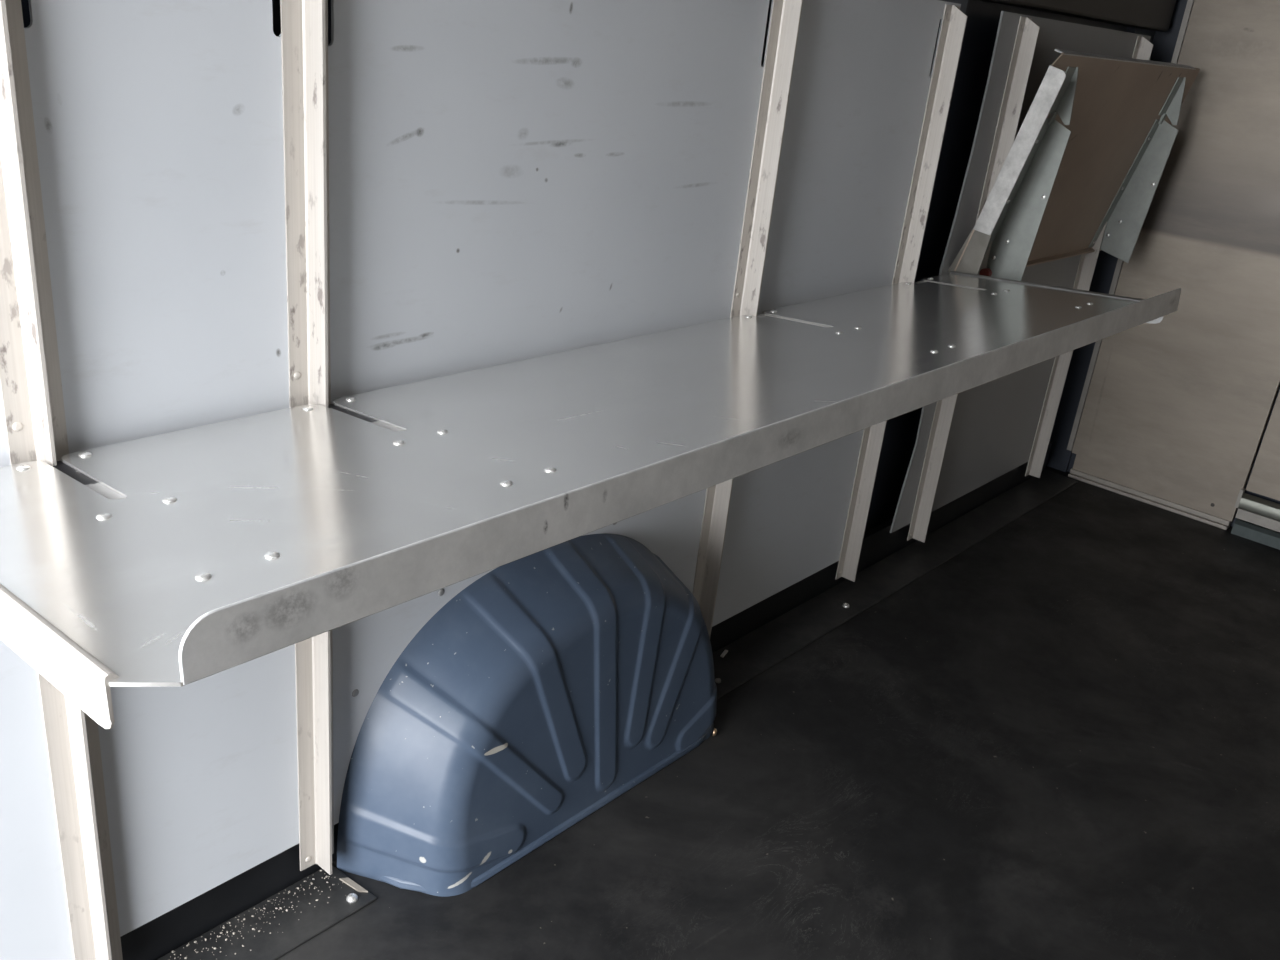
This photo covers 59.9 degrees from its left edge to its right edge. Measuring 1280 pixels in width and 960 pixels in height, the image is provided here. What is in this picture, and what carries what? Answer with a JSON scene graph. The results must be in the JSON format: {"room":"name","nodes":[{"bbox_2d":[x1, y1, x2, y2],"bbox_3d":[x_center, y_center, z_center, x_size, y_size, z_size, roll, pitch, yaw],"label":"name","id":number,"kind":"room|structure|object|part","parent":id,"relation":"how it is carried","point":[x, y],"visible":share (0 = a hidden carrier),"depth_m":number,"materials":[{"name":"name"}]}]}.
{"room":"vehicle interior","nodes":[
{"label":"vehicle interior","id":0,"kind":"room"},
{"bbox_2d":[21,0,1126,531],"bbox_3d":[0.141,-0.504,2.068,0.026,1.950,4.303,24,29,36],"label":"wall","id":1,"kind":"structure","parent":0,"point":[900,434],"depth_m":2.70,"materials":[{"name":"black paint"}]},
{"bbox_2d":[930,0,967,73],"bbox_3d":[0.610,-0.644,2.522,0.047,1.950,0.188,24,29,36],"label":"trim","id":2,"kind":"structure","parent":1,"relation":"attached to","point":[963,3],"depth_m":2.36,"materials":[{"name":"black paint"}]},
{"bbox_2d":[982,0,1175,31],"bbox_3d":[0.187,-1.105,1.696,0.070,0.551,4.108,24,29,36],"label":"trim","id":3,"kind":"structure","parent":1,"relation":"attached to","point":[1154,15],"depth_m":2.92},
{"bbox_2d":[1046,0,1187,471],"bbox_3d":[1.510,-0.936,3.447,0.109,1.950,0.325,24,29,36],"label":"trim","id":4,"kind":"structure","parent":1,"relation":"attached to","point":[1164,43],"depth_m":3.67,"materials":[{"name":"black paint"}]},
{"bbox_2d":[0,0,1150,959],"bbox_3d":[0.073,-0.222,1.999,0.008,1.289,3.984,24,29,36],"label":"wall","id":5,"kind":"structure","parent":0,"point":[510,181],"depth_m":1.52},
{"bbox_2d":[0,0,122,959],"bbox_3d":[-0.640,0.062,1.217,0.039,1.336,0.059,24,29,36],"label":"vertical post","id":6,"kind":"object","parent":5,"relation":"attached to","point":[30,375],"visible":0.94,"depth_m":1.16,"materials":[{"name":"metal"}]},
{"bbox_2d":[280,0,333,874],"bbox_3d":[-0.420,-0.014,1.454,0.039,1.336,0.059,24,29,36],"label":"vertical post","id":7,"kind":"object","parent":5,"relation":"attached to","point":[304,23],"visible":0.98,"depth_m":1.36,"materials":[{"name":"metal"}]},
{"bbox_2d":[0,271,1180,728],"bbox_3d":[0.199,-0.141,1.714,0.532,0.209,2.237,24,29,36],"label":"shelf","id":8,"kind":"object","parent":7,"relation":"attached to","point":[180,558],"visible":1,"depth_m":1.18,"materials":[{"name":"metal"}]},
{"bbox_2d":[120,441,1051,959],"bbox_3d":[0.024,0.384,2.324,0.021,0.101,4.108,24,29,36],"label":"baseboard","id":9,"kind":"structure","parent":5,"relation":"attached to","point":[171,930],"depth_m":1.74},
{"bbox_2d":[692,0,802,637],"bbox_3d":[0.193,-0.225,2.114,0.039,1.336,0.059,24,29,36],"label":"vertical post","id":10,"kind":"object","parent":5,"relation":"attached to","point":[785,14],"visible":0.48,"depth_m":2.00,"materials":[{"name":"metal"}]},
{"bbox_2d":[835,4,967,581],"bbox_3d":[0.592,-0.363,2.543,0.039,1.336,0.059,24,29,36],"label":"wall rail","id":11,"kind":"object","parent":5,"relation":"attached to","point":[954,21],"visible":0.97,"depth_m":2.44,"materials":[{"name":"metal"}]},
{"bbox_2d":[907,17,1039,542],"bbox_3d":[0.835,-0.447,2.805,0.039,1.336,0.059,24,29,36],"label":"wall rail","id":12,"kind":"object","parent":5,"relation":"attached to","point":[1027,34],"visible":0.58,"depth_m":2.68,"materials":[{"name":"metal"}]},
{"bbox_2d":[948,49,1199,280],"bbox_3d":[1.174,-0.816,2.912,0.179,0.554,1.028,24,29,36],"label":"shelf","id":13,"kind":"object","parent":12,"relation":"attached to","point":[1092,147],"visible":0.98,"depth_m":2.84,"materials":[{"name":"metal"}]},
{"bbox_3d":[0.785,-0.536,2.652,0.089,0.128,0.003,24,29,36],"label":"hinge plate","id":14,"kind":"part","parent":13,"relation":"part of","materials":[{"name":"silver metal"}]},
{"bbox_2d":[1025,36,1152,477],"bbox_3d":[1.352,-0.625,3.361,0.039,1.336,0.059,24,29,36],"label":"wall rail","id":15,"kind":"object","parent":5,"relation":"attached to","point":[1143,48],"visible":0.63,"depth_m":3.49,"materials":[{"name":"metal"}]},
{"bbox_2d":[156,466,1279,959],"bbox_3d":[0.735,0.715,1.907,1.885,0.039,4.303,24,29,36],"label":"floor","id":16,"kind":"structure","parent":0,"point":[1059,739],"depth_m":2.10,"materials":[{"name":"rubber"}]},
{"bbox_2d":[157,865,376,959],"bbox_3d":[-0.866,0.770,1.292,0.109,0.012,1.267,24,29,36],"label":"strip","id":17,"kind":"object","parent":16,"relation":"on","point":[265,945],"visible":0.94,"depth_m":1.65,"materials":[{"name":"metal"}]},
{"bbox_2d":[169,870,345,959],"bbox_3d":[-0.570,0.664,1.621,0.090,0.003,0.319,24,29,36],"label":"debris","id":18,"kind":"object","parent":17,"relation":"on","point":[320,870],"visible":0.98,"depth_m":1.64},
{"bbox_2d":[337,533,716,896],"bbox_3d":[-0.118,0.350,1.918,0.188,0.448,0.823,24,29,36],"label":"wheel arch","id":19,"kind":"object","parent":16,"relation":"on","point":[566,676],"visible":1,"depth_m":1.78,"materials":[{"name":"paint"}]},
{"bbox_2d":[712,469,1077,698],"bbox_3d":[0.771,0.208,3.048,0.117,0.012,1.993,24,29,36],"label":"strip","id":20,"kind":"object","parent":16,"relation":"on","point":[757,651],"visible":0.91,"depth_m":2.85,"materials":[{"name":"metal"}]},
{"bbox_2d":[720,650,727,657],"bbox_3d":[0.188,0.386,2.471,0.008,0.004,0.031,15,24,20],"label":"scrap","id":21,"kind":"object","parent":20,"relation":"on","point":[723,654],"visible":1,"depth_m":2.47,"materials":[{"name":"grey"}]},
{"bbox_2d":[1072,0,1279,521],"bbox_3d":[1.750,-0.840,3.245,0.528,1.921,0.021,24,29,36],"label":"wall","id":22,"kind":"structure","parent":0,"point":[1177,409],"depth_m":3.35,"materials":[{"name":"beige wood"}]},
{"bbox_2d":[1067,0,1193,450],"bbox_3d":[1.554,-0.958,3.396,0.016,1.862,0.042,24,29,36],"label":"trim","id":23,"kind":"structure","parent":22,"relation":"attached to","point":[1189,6],"depth_m":3.59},
{"bbox_2d":[1068,468,1230,529],"bbox_3d":[1.651,0.056,3.617,0.512,0.028,0.039,24,29,36],"label":"trim","id":24,"kind":"structure","parent":22,"relation":"attached to","point":[1191,513],"depth_m":3.60,"materials":[{"name":"silver metal"}]},
{"bbox_2d":[1231,391,1279,549],"bbox_3d":[2.380,-0.543,2.745,1.193,1.950,0.054,24,29,36],"label":"door","id":25,"kind":"structure","parent":22,"relation":"in","point":[1264,479],"depth_m":3.38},
{"bbox_3d":[2.281,0.287,3.089,1.191,0.140,0.035,24,29,36],"label":"door rail","id":26,"kind":"part","parent":25,"relation":"part of","materials":[{"name":"silver metal"}]},
{"bbox_3d":[1.530,0.111,0.975,0.039,1.950,4.303,24,29,36],"label":"wall","id":27,"kind":"structure","parent":0,"visible":0},
{"bbox_2d":[1068,385,1279,526],"bbox_3d":[2.243,-0.656,2.975,1.741,1.950,0.128,24,29,36],"label":"trim","id":28,"kind":"structure","parent":27,"relation":"attached to","point":[1073,456],"depth_m":3.42,"materials":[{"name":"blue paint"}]}
]}

